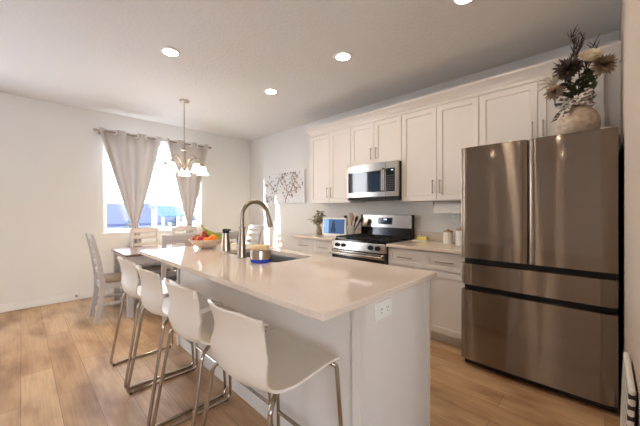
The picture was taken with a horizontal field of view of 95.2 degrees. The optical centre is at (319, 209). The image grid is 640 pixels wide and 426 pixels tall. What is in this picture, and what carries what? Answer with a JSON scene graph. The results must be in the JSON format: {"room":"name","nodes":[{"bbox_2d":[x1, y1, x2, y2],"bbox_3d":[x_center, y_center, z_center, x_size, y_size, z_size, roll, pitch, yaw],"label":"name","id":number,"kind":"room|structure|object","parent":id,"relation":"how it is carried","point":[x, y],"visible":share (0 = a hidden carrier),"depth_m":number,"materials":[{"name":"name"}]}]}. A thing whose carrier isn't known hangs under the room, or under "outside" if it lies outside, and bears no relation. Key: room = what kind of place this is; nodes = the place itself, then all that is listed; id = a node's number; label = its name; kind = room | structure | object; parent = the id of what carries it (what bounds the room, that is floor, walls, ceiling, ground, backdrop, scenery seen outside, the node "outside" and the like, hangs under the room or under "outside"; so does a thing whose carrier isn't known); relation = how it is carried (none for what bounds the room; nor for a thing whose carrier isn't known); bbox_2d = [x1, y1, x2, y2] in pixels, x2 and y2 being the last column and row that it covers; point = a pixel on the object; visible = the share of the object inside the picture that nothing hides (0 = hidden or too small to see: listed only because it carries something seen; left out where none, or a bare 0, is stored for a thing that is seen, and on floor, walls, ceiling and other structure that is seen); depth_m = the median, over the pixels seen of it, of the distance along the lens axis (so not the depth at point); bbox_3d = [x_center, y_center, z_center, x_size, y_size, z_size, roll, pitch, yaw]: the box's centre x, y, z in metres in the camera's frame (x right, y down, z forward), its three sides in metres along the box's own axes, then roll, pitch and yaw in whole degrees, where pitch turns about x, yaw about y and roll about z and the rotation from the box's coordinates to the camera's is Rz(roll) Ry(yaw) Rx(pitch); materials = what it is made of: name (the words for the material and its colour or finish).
{"room":"kitchen","nodes":[
{"label":"kitchen","id":0,"kind":"room"},
{"bbox_2d":[0,92,250,303],"bbox_3d":[-4.801,-0.095,2.869,0.140,2.740,9.400,0,0,44],"label":"wall","id":1,"kind":"structure","parent":0,"point":[51,153],"depth_m":4.05,"materials":[{"name":"white paint"}]},
{"bbox_2d":[0,280,176,312],"bbox_3d":[-2.956,1.221,4.649,0.014,0.104,4.246,0,0,44],"label":"baseboard","id":2,"kind":"structure","parent":1,"relation":"attached to","point":[6,307],"depth_m":3.93,"materials":[{"name":"white paint"}]},
{"bbox_2d":[101,143,202,234],"bbox_3d":[-2.754,-0.379,4.923,0.122,1.492,1.520,0,0,44],"label":"window","id":3,"kind":"structure","parent":1,"relation":"in","point":[161,229],"depth_m":4.53,"materials":[{"name":"white plastic"}]},
{"bbox_2d":[93,128,211,148],"bbox_3d":[-2.674,-1.160,4.859,0.123,0.070,1.764,0,0,44],"label":"curtain rod","id":4,"kind":"object","parent":1,"relation":"attached to","point":[94,129],"visible":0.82,"depth_m":4.58,"materials":[{"name":"silver metal"}]},
{"bbox_2d":[99,127,161,285],"bbox_3d":[-2.932,0.027,4.538,0.121,2.456,0.840,0,0,44],"label":"curtain","id":5,"kind":"object","parent":4,"relation":"hanging from","point":[132,160],"visible":0.69,"depth_m":4.58,"materials":[{"name":"grey fabric"}]},
{"bbox_2d":[166,138,207,242],"bbox_3d":[-2.338,0.027,5.146,0.121,2.455,0.720,0,0,44],"label":"curtain","id":6,"kind":"object","parent":4,"relation":"hanging from","point":[188,186],"visible":0.58,"depth_m":5.18,"materials":[{"name":"grey fabric"}]},
{"bbox_2d":[0,0,621,140],"bbox_3d":[-1.627,-1.525,-0.229,9.010,0.120,9.600,0,0,44],"label":"ceiling","id":7,"kind":"structure","parent":0,"point":[106,56],"depth_m":2.65,"materials":[{"name":"white paint"}]},
{"bbox_2d":[160,46,180,56],"bbox_3d":[-1.381,-1.458,2.699,0.176,0.012,0.176,0,0,44],"label":"recessed light","id":8,"kind":"object","parent":7,"relation":"in","point":[169,51],"visible":1,"depth_m":2.69,"materials":[{"name":"white plastic"}]},
{"bbox_2d":[158,99,208,175],"bbox_3d":[-1.799,-0.977,3.921,0.634,0.974,0.619,0,0,44],"label":"chandelier","id":9,"kind":"object","parent":7,"relation":"hanging from","point":[171,167],"visible":1,"depth_m":3.87,"materials":[{"name":"white glass"}]},
{"bbox_2d":[264,88,277,93],"bbox_3d":[-0.603,-1.458,3.594,0.176,0.012,0.176,0,0,44],"label":"recessed light","id":10,"kind":"object","parent":7,"relation":"in","point":[267,90],"visible":1,"depth_m":3.58,"materials":[{"name":"white plastic"}]},
{"bbox_2d":[334,51,351,60],"bbox_3d":[0.219,-1.458,2.778,0.176,0.012,0.176,0,0,44],"label":"recessed light","id":11,"kind":"object","parent":7,"relation":"in","point":[342,55],"visible":1,"depth_m":2.76,"materials":[{"name":"white plastic"}]},
{"bbox_2d":[451,0,473,5],"bbox_3d":[0.993,-1.458,1.999,0.176,0.012,0.176,0,0,44],"label":"recessed light","id":12,"kind":"object","parent":7,"relation":"in","point":[455,2],"visible":1,"depth_m":2.04,"materials":[{"name":"white plastic"}]},
{"bbox_2d":[0,292,621,425],"bbox_3d":[-1.627,1.335,-0.229,9.010,0.120,9.600,0,0,44],"label":"floor","id":13,"kind":"structure","parent":0,"point":[56,369],"depth_m":2.12,"materials":[{"name":"brown wood"}]},
{"bbox_2d":[85,233,143,324],"bbox_3d":[-2.481,0.768,3.536,0.390,1.014,0.537,0,0,44],"label":"dining chair","id":14,"kind":"object","parent":13,"relation":"on","point":[100,278],"visible":0.73,"depth_m":3.38,"materials":[{"name":"grey paint"}]},
{"bbox_2d":[104,271,139,282],"bbox_3d":[-2.432,0.811,3.586,0.356,0.056,0.397,0,0,44],"label":"seat cushion","id":15,"kind":"object","parent":14,"relation":"on","point":[114,277],"depth_m":3.43,"materials":[{"name":"beige fabric"}]},
{"bbox_2d":[129,227,169,301],"bbox_3d":[-2.468,0.768,4.225,0.537,1.014,0.390,0,0,44],"label":"dining chair","id":16,"kind":"object","parent":13,"relation":"on","point":[155,267],"visible":0.36,"depth_m":4.30,"materials":[{"name":"grey paint"}]},
{"bbox_2d":[137,262,167,270],"bbox_3d":[-2.417,0.811,4.176,0.397,0.056,0.356,0,0,44],"label":"seat cushion","id":17,"kind":"object","parent":16,"relation":"on","point":[156,266],"depth_m":4.08,"materials":[{"name":"beige fabric"}]},
{"bbox_2d":[110,256,194,388],"bbox_3d":[-1.369,0.820,2.384,0.492,0.910,0.493,0,0,44],"label":"bar stool","id":18,"kind":"object","parent":13,"relation":"on","point":[129,277],"visible":0.6,"depth_m":2.19,"materials":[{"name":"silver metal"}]},
{"bbox_2d":[111,242,235,318],"bbox_3d":[-1.986,0.900,4.229,0.790,0.750,1.580,0,0,44],"label":"dining table","id":19,"kind":"object","parent":13,"relation":"on","point":[132,254],"visible":0.44,"depth_m":3.75,"materials":[{"name":"grey paint"}]},
{"bbox_2d":[126,265,226,425],"bbox_3d":[-0.986,0.820,2.011,0.492,0.910,0.493,0,0,44],"label":"bar stool","id":20,"kind":"object","parent":13,"relation":"on","point":[152,299],"visible":0.78,"depth_m":1.83,"materials":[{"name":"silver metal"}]},
{"bbox_2d":[172,226,196,270],"bbox_3d":[-2.063,0.768,4.640,0.537,1.014,0.390,0,0,44],"label":"dining chair","id":21,"kind":"object","parent":13,"relation":"on","point":[179,228],"visible":0.1,"depth_m":4.78,"materials":[{"name":"grey paint"}]},
{"bbox_2d":[152,231,238,322],"bbox_3d":[-1.577,0.780,3.803,0.420,0.990,1.000,0,0,44],"label":"bench","id":22,"kind":"object","parent":13,"relation":"on","point":[181,238],"visible":0.12,"depth_m":3.43,"materials":[{"name":"grey paint"}]},
{"bbox_2d":[156,270,176,280],"bbox_3d":[-1.608,0.812,3.833,0.335,0.064,1.000,0,0,44],"label":"seat cushion","id":23,"kind":"object","parent":22,"relation":"on","point":[172,275],"depth_m":3.49,"materials":[{"name":"grey fabric"}]},
{"bbox_2d":[151,278,273,425],"bbox_3d":[-0.603,0.820,1.637,0.492,0.910,0.493,0,0,44],"label":"bar stool","id":24,"kind":"object","parent":13,"relation":"on","point":[186,319],"visible":0.59,"depth_m":1.46,"materials":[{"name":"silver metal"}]},
{"bbox_2d":[246,225,261,244],"bbox_3d":[-1.326,0.768,5.055,0.390,1.014,0.537,0,0,44],"label":"dining chair","id":25,"kind":"object","parent":13,"relation":"on","point":[259,227],"visible":0.3,"depth_m":5.21,"materials":[{"name":"grey paint"}]},
{"bbox_2d":[201,298,342,425],"bbox_3d":[-0.220,0.820,1.264,0.492,0.910,0.493,0,0,43],"label":"bar stool","id":26,"kind":"object","parent":13,"relation":"on","point":[276,362],"visible":1,"depth_m":1.13,"materials":[{"name":"beige plastic"}]},
{"bbox_2d":[177,268,429,425],"bbox_3d":[-0.346,0.834,2.232,2.169,0.883,0.655,0,0,44],"label":"kitchen island","id":27,"kind":"object","parent":13,"relation":"on","point":[384,364],"visible":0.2,"depth_m":1.48,"materials":[{"name":"white paint"}]},
{"bbox_2d":[140,243,436,321],"bbox_3d":[-0.452,0.376,2.135,2.230,0.030,0.955,0,0,44],"label":"island countertop","id":28,"kind":"structure","parent":27,"relation":"on","point":[323,288],"depth_m":1.59,"materials":[{"name":"beige stone"}]},
{"bbox_2d":[189,237,221,248],"bbox_3d":[-1.062,0.316,2.760,0.321,0.089,0.321,0,0,44],"label":"fruit bowl","id":29,"kind":"object","parent":28,"relation":"on","point":[203,244],"visible":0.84,"depth_m":2.65,"materials":[{"name":"beige ceramic"}]},
{"bbox_2d":[201,231,208,236],"bbox_3d":[-1.091,0.228,2.779,0.080,0.082,0.081,0,0,-38],"label":"apple","id":30,"kind":"object","parent":29,"relation":"in","point":[203,233],"visible":0.46,"depth_m":2.74,"materials":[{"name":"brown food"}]},
{"bbox_2d":[201,225,221,239],"bbox_3d":[-1.009,0.211,2.787,0.243,0.142,0.091,0,0,-18],"label":"banana bunch","id":31,"kind":"object","parent":29,"relation":"in","point":[208,232],"visible":0.69,"depth_m":2.76,"materials":[{"name":"green food"}]},
{"bbox_2d":[209,234,216,239],"bbox_3d":[-1.002,0.264,2.741,0.072,0.070,0.072,0,0,44],"label":"orange","id":32,"kind":"object","parent":29,"relation":"in","point":[212,237],"visible":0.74,"depth_m":2.71,"materials":[{"name":"orange food"}]},
{"bbox_2d":[221,229,230,250],"bbox_3d":[-0.763,0.257,2.386,0.100,0.207,0.076,0,0,44],"label":"soap dispenser","id":33,"kind":"object","parent":28,"relation":"on","point":[225,245],"visible":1,"depth_m":2.37,"materials":[{"name":"silver metal"}]},
{"bbox_2d":[236,200,272,258],"bbox_3d":[-0.520,0.140,2.307,0.121,0.441,0.319,0,0,44],"label":"kitchen faucet","id":34,"kind":"object","parent":28,"relation":"on","point":[241,246],"visible":1,"depth_m":2.19,"materials":[{"name":"silver metal"}]},
{"bbox_2d":[250,249,270,262],"bbox_3d":[-0.414,0.318,2.032,0.145,0.085,0.145,0,0,44],"label":"caddy","id":35,"kind":"object","parent":28,"relation":"on","point":[264,256],"visible":0.91,"depth_m":1.97,"materials":[{"name":"silver metal"}]},
{"bbox_2d":[250,244,269,250],"bbox_3d":[-0.418,0.262,2.039,0.120,0.040,0.070,0,0,14],"label":"sponge","id":36,"kind":"object","parent":35,"relation":"on","point":[257,247],"visible":0.95,"depth_m":2.01,"materials":[{"name":"brown"}]},
{"bbox_2d":[235,252,299,261],"bbox_3d":[-0.455,0.493,2.393,0.801,0.204,0.396,0,0,44],"label":"undermount sink","id":37,"kind":"object","parent":28,"relation":"in","point":[274,257],"visible":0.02,"depth_m":2.54,"materials":[{"name":"silver metal"}]},
{"bbox_2d":[375,297,391,320],"bbox_3d":[0.293,0.454,1.338,0.010,0.080,0.132,0,0,44],"label":"electrical outlet","id":38,"kind":"object","parent":27,"relation":"attached to","point":[383,309],"visible":1,"depth_m":1.33,"materials":[{"name":"white plastic"}]},
{"bbox_2d":[295,238,332,255],"bbox_3d":[0.125,0.834,4.160,0.768,0.883,0.666,0,0,44],"label":"base cabinet","id":39,"kind":"object","parent":13,"relation":"on","point":[321,247],"visible":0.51,"depth_m":3.94,"materials":[{"name":"white paint"}]},
{"bbox_2d":[292,228,360,240],"bbox_3d":[0.113,0.326,4.166,0.793,0.130,0.677,0,0,44],"label":"countertop","id":40,"kind":"structure","parent":39,"relation":"on","point":[358,230],"depth_m":3.98,"materials":[{"name":"beige stone"}]},
{"bbox_2d":[308,210,325,234],"bbox_3d":[-0.025,0.182,4.293,0.292,0.357,0.193,0,0,44],"label":"eucalyptus","id":41,"kind":"object","parent":40,"relation":"on","point":[319,220],"visible":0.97,"depth_m":4.27,"materials":[{"name":"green plant"}]},
{"bbox_2d":[322,218,346,236],"bbox_3d":[0.197,0.233,3.986,0.380,0.255,0.080,0,0,36],"label":"digital photo frame","id":42,"kind":"object","parent":40,"relation":"on","point":[333,227],"visible":0.87,"depth_m":3.96,"materials":[{"name":"white plastic"}]},
{"bbox_2d":[346,225,354,234],"bbox_3d":[0.418,0.284,4.008,0.124,0.152,0.124,0,0,44],"label":"utensil crock","id":43,"kind":"object","parent":40,"relation":"on","point":[350,228],"visible":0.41,"depth_m":3.96,"materials":[{"name":"white ceramic"}]},
{"bbox_2d":[349,213,352,224],"bbox_3d":[0.416,0.195,3.968,0.057,0.309,0.056,0,0,44],"label":"turner","id":44,"kind":"object","parent":43,"relation":"in","point":[350,214],"visible":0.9,"depth_m":3.96,"materials":[{"name":"brown wood"}]},
{"bbox_2d":[329,214,413,264],"bbox_3d":[0.631,0.667,3.583,0.754,1.215,0.742,0,0,44],"label":"gas range","id":45,"kind":"object","parent":13,"relation":"on","point":[377,230],"visible":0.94,"depth_m":3.55,"materials":[{"name":"silver metal"}]},
{"bbox_2d":[335,237,410,243],"bbox_3d":[0.647,0.367,3.599,0.748,0.026,0.545,0,0,44],"label":"cooktop","id":46,"kind":"object","parent":45,"relation":"in","point":[374,240],"depth_m":3.39,"materials":[{"name":"black"}]},
{"bbox_2d":[388,247,464,346],"bbox_3d":[1.231,0.834,3.081,0.798,0.883,0.666,0,0,44],"label":"base cabinet","id":47,"kind":"object","parent":13,"relation":"on","point":[445,289],"visible":0.42,"depth_m":2.76,"materials":[{"name":"white paint"}]},
{"bbox_2d":[386,231,460,253],"bbox_3d":[1.228,0.326,3.078,0.798,0.130,0.677,0,0,44],"label":"countertop","id":48,"kind":"structure","parent":47,"relation":"on","point":[436,244],"depth_m":3.06,"materials":[{"name":"beige stone"}]},
{"bbox_2d":[443,229,452,243],"bbox_3d":[1.366,0.281,3.111,0.098,0.158,0.098,0,0,44],"label":"canister","id":49,"kind":"object","parent":48,"relation":"on","point":[447,235],"visible":0.99,"depth_m":3.07,"materials":[{"name":"white ceramic"}]},
{"bbox_2d":[456,227,460,245],"bbox_3d":[1.438,0.268,2.970,0.110,0.185,0.110,0,0,44],"label":"canister","id":50,"kind":"object","parent":48,"relation":"on","point":[458,231],"visible":0.52,"depth_m":2.94,"materials":[{"name":"white ceramic"}]},
{"bbox_3d":[1.175,0.323,3.380,0.200,0.075,0.100,0,0,44],"label":"butter dish","id":51,"kind":"object","parent":48,"relation":"on","visible":0},
{"bbox_2d":[417,236,428,240],"bbox_3d":[1.186,0.328,3.370,0.116,0.042,0.052,0,0,44],"label":"stick","id":52,"kind":"object","parent":51,"relation":"in","point":[423,238],"visible":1,"depth_m":3.35,"materials":[{"name":"yellow"}]},
{"bbox_2d":[461,127,617,411],"bbox_3d":[1.773,0.381,2.388,0.914,1.781,0.806,0,0,44],"label":"refrigerator","id":53,"kind":"object","parent":13,"relation":"on","point":[539,216],"visible":1,"depth_m":2.03,"materials":[{"name":"silver metal"}]},
{"bbox_2d":[552,89,600,134],"bbox_3d":[1.845,-0.656,2.106,0.263,0.329,0.260,0,0,44],"label":"flower vase","id":54,"kind":"object","parent":53,"relation":"on","point":[578,114],"visible":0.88,"depth_m":2.03,"materials":[{"name":"beige ceramic"}]},
{"bbox_2d":[537,70,559,91],"bbox_3d":[1.732,-0.833,2.185,0.201,0.404,0.187,0,0,-10],"label":"flower","id":55,"kind":"object","parent":54,"relation":"in","point":[551,81],"visible":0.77,"depth_m":2.16,"materials":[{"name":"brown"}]},
{"bbox_2d":[543,83,566,100],"bbox_3d":[1.730,-0.778,2.131,0.188,0.296,0.131,0,0,-22],"label":"dried flower","id":56,"kind":"object","parent":54,"relation":"in","point":[556,90],"visible":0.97,"depth_m":2.10,"materials":[{"name":"brown plant"}]},
{"bbox_2d":[552,55,584,97],"bbox_3d":[1.770,-0.865,2.090,0.193,0.468,0.168,0,0,44],"label":"dried flower","id":57,"kind":"object","parent":54,"relation":"in","point":[564,70],"visible":0.94,"depth_m":2.07,"materials":[{"name":"brown plant"}]},
{"bbox_2d":[554,32,584,96],"bbox_3d":[1.815,-0.920,2.082,0.165,0.558,0.200,0,0,-18],"label":"branch","id":58,"kind":"object","parent":54,"relation":"in","point":[573,50],"visible":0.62,"depth_m":2.05,"materials":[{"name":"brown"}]},
{"bbox_2d":[567,24,585,94],"bbox_3d":[1.805,-0.955,2.063,0.100,0.627,0.182,0,0,34],"label":"branch","id":59,"kind":"object","parent":54,"relation":"in","point":[573,35],"visible":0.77,"depth_m":2.04,"materials":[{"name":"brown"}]},
{"bbox_2d":[560,68,597,98],"bbox_3d":[1.832,-0.811,2.097,0.258,0.360,0.252,0,0,44],"label":"greenery sprig","id":60,"kind":"object","parent":54,"relation":"in","point":[572,88],"visible":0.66,"depth_m":2.05,"materials":[{"name":"green plant"}]},
{"bbox_2d":[581,35,599,88],"bbox_3d":[1.916,-0.933,2.083,0.127,0.585,0.163,0,0,44],"label":"branch","id":61,"kind":"object","parent":54,"relation":"in","point":[586,63],"visible":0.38,"depth_m":2.06,"materials":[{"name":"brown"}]},
{"bbox_2d":[578,47,604,89],"bbox_3d":[1.824,-0.871,2.002,0.112,0.480,0.170,0,0,-16],"label":"dried flower","id":62,"kind":"object","parent":54,"relation":"in","point":[589,55],"visible":0.98,"depth_m":1.97,"materials":[{"name":"beige plant"}]},
{"bbox_2d":[590,53,617,82],"bbox_3d":[1.893,-0.844,1.986,0.204,0.426,0.138,0,0,44],"label":"dried flower","id":63,"kind":"object","parent":54,"relation":"in","point":[606,64],"visible":0.98,"depth_m":1.96,"materials":[{"name":"brown plant"}]},
{"bbox_2d":[620,352,635,425],"bbox_3d":[1.229,0.955,1.176,0.041,0.640,0.400,0,0,44],"label":"step stool","id":64,"kind":"object","parent":13,"relation":"on","point":[628,392],"visible":1,"depth_m":1.10,"materials":[{"name":"white plastic"}]},
{"bbox_2d":[316,226,321,234],"bbox_3d":[-0.017,0.301,4.292,0.086,0.118,0.086,0,0,44],"label":"vase","id":65,"kind":"object","parent":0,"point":[318,230],"depth_m":4.26,"materials":[{"name":"beige ceramic"}]},
{"bbox_2d":[251,30,619,366],"bbox_3d":[1.661,-0.095,3.213,8.910,2.740,0.120,0,0,44],"label":"wall","id":66,"kind":"structure","parent":0,"point":[290,149],"depth_m":4.82,"materials":[{"name":"white paint"}]},
{"bbox_2d":[264,169,305,203],"bbox_3d":[-0.676,-0.407,5.378,1.160,0.575,0.044,0,0,44],"label":"canvas painting","id":67,"kind":"object","parent":66,"relation":"attached to","point":[290,186],"visible":1,"depth_m":5.31,"materials":[{"name":"white"}]},
{"bbox_2d":[311,128,364,203],"bbox_3d":[0.236,-0.596,4.265,0.766,0.998,0.361,0,0,44],"label":"upper cabinet","id":68,"kind":"object","parent":66,"relation":"attached to","point":[331,152],"visible":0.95,"depth_m":4.14,"materials":[{"name":"white paint"}]},
{"bbox_2d":[355,228,360,233],"bbox_3d":[0.351,0.311,4.392,0.768,0.100,0.020,0,0,44],"label":"backsplash","id":69,"kind":"structure","parent":66,"relation":"attached to","point":[358,230],"depth_m":4.18,"materials":[{"name":"beige stone"}]},
{"bbox_2d":[351,116,401,165],"bbox_3d":[0.778,-0.833,3.737,0.744,0.525,0.361,0,0,44],"label":"upper cabinet","id":70,"kind":"object","parent":66,"relation":"attached to","point":[379,141],"visible":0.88,"depth_m":3.59,"materials":[{"name":"white paint"}]},
{"bbox_2d":[347,160,401,200],"bbox_3d":[0.745,-0.346,3.703,0.742,0.443,0.449,0,0,44],"label":"microwave","id":71,"kind":"object","parent":70,"relation":"attached to","point":[381,181],"visible":0.93,"depth_m":3.52,"materials":[{"name":"silver metal"}]},
{"bbox_2d":[415,231,455,241],"bbox_3d":[1.457,0.311,3.313,0.798,0.100,0.020,0,0,44],"label":"backsplash","id":72,"kind":"structure","parent":66,"relation":"attached to","point":[433,236],"depth_m":3.42,"materials":[{"name":"beige stone"}]},
{"bbox_2d":[402,96,478,201],"bbox_3d":[1.337,-0.596,3.191,0.814,0.998,0.361,0,0,44],"label":"upper cabinet","id":73,"kind":"object","parent":66,"relation":"attached to","point":[433,139],"visible":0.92,"depth_m":3.08,"materials":[{"name":"white paint"}]},
{"bbox_3d":[1.376,-0.051,3.128,0.330,0.090,0.040,0,0,44],"label":"paper towel holder","id":74,"kind":"object","parent":73,"relation":"attached to","visible":0},
{"bbox_2d":[433,203,460,212],"bbox_3d":[1.376,-0.021,3.128,0.280,0.112,0.112,0,0,44],"label":"paper towel roll","id":75,"kind":"object","parent":74,"relation":"hanging from","point":[438,207],"visible":0.79,"depth_m":3.09,"materials":[{"name":"white paper"}]},
{"bbox_2d":[452,213,458,221],"bbox_3d":[1.516,0.077,3.264,0.072,0.115,0.010,0,0,44],"label":"electrical outlet","id":76,"kind":"object","parent":66,"relation":"attached to","point":[455,216],"visible":0.84,"depth_m":3.26,"materials":[{"name":"white plastic"}]},
{"bbox_2d":[305,40,620,137],"bbox_3d":[1.100,-1.158,3.401,3.342,0.122,0.393,0,0,44],"label":"trim","id":77,"kind":"structure","parent":66,"relation":"attached to","point":[540,71],"depth_m":2.89,"materials":[{"name":"white paint"}]},
{"bbox_2d":[479,62,620,145],"bbox_3d":[1.968,-0.825,2.575,0.946,0.540,0.361,0,0,44],"label":"upper cabinet","id":78,"kind":"object","parent":66,"relation":"attached to","point":[522,112],"visible":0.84,"depth_m":2.52,"materials":[{"name":"white paint"}]},
{"bbox_2d":[620,0,639,425],"bbox_3d":[1.623,-0.095,1.455,0.120,2.740,2.450,0,0,44],"label":"wall","id":79,"kind":"structure","parent":0,"point":[630,9],"depth_m":1.36,"materials":[{"name":"beige paint"}]},
{"label":"outside","id":80,"kind":"structure","parent":0,"visible":0},
{"bbox_3d":[3.406,3.825,10.649,130.000,0.100,100.000,0,0,44],"label":"ground","id":81,"kind":"structure","parent":80,"visible":0},
{"bbox_2d":[124,218,130,227],"bbox_3d":[-12.459,2.123,19.201,1.716,3.304,1.614,0,0,-19],"label":"conifer","id":82,"kind":"object","parent":81,"relation":"on","point":[128,223],"visible":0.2,"depth_m":19.01,"materials":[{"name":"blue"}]},
{"bbox_2d":[107,203,167,228],"bbox_3d":[-16.111,1.610,22.149,6.800,4.330,5.800,0,0,39],"label":"house","id":83,"kind":"structure","parent":81,"relation":"on","point":[117,215],"depth_m":21.36,"materials":[{"name":"blue"}]},
{"bbox_2d":[148,205,184,226],"bbox_3d":[-8.357,1.760,16.064,1.200,4.030,1.620,0,0,44],"label":"canopy","id":84,"kind":"object","parent":81,"relation":"on","point":[163,211],"visible":0.46,"depth_m":16.00,"materials":[{"name":"blue metal"}]},
{"bbox_2d":[170,217,181,226],"bbox_3d":[-9.694,2.068,19.513,1.660,3.415,1.792,0,0,-12],"label":"conifer","id":85,"kind":"object","parent":81,"relation":"on","point":[175,220],"visible":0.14,"depth_m":19.36,"materials":[{"name":"white"}]},
{"bbox_2d":[160,207,195,226],"bbox_3d":[-17.602,1.735,34.224,4.400,4.080,5.800,0,0,-40],"label":"house","id":86,"kind":"structure","parent":81,"relation":"on","point":[168,219],"depth_m":32.13,"materials":[{"name":"blue"}]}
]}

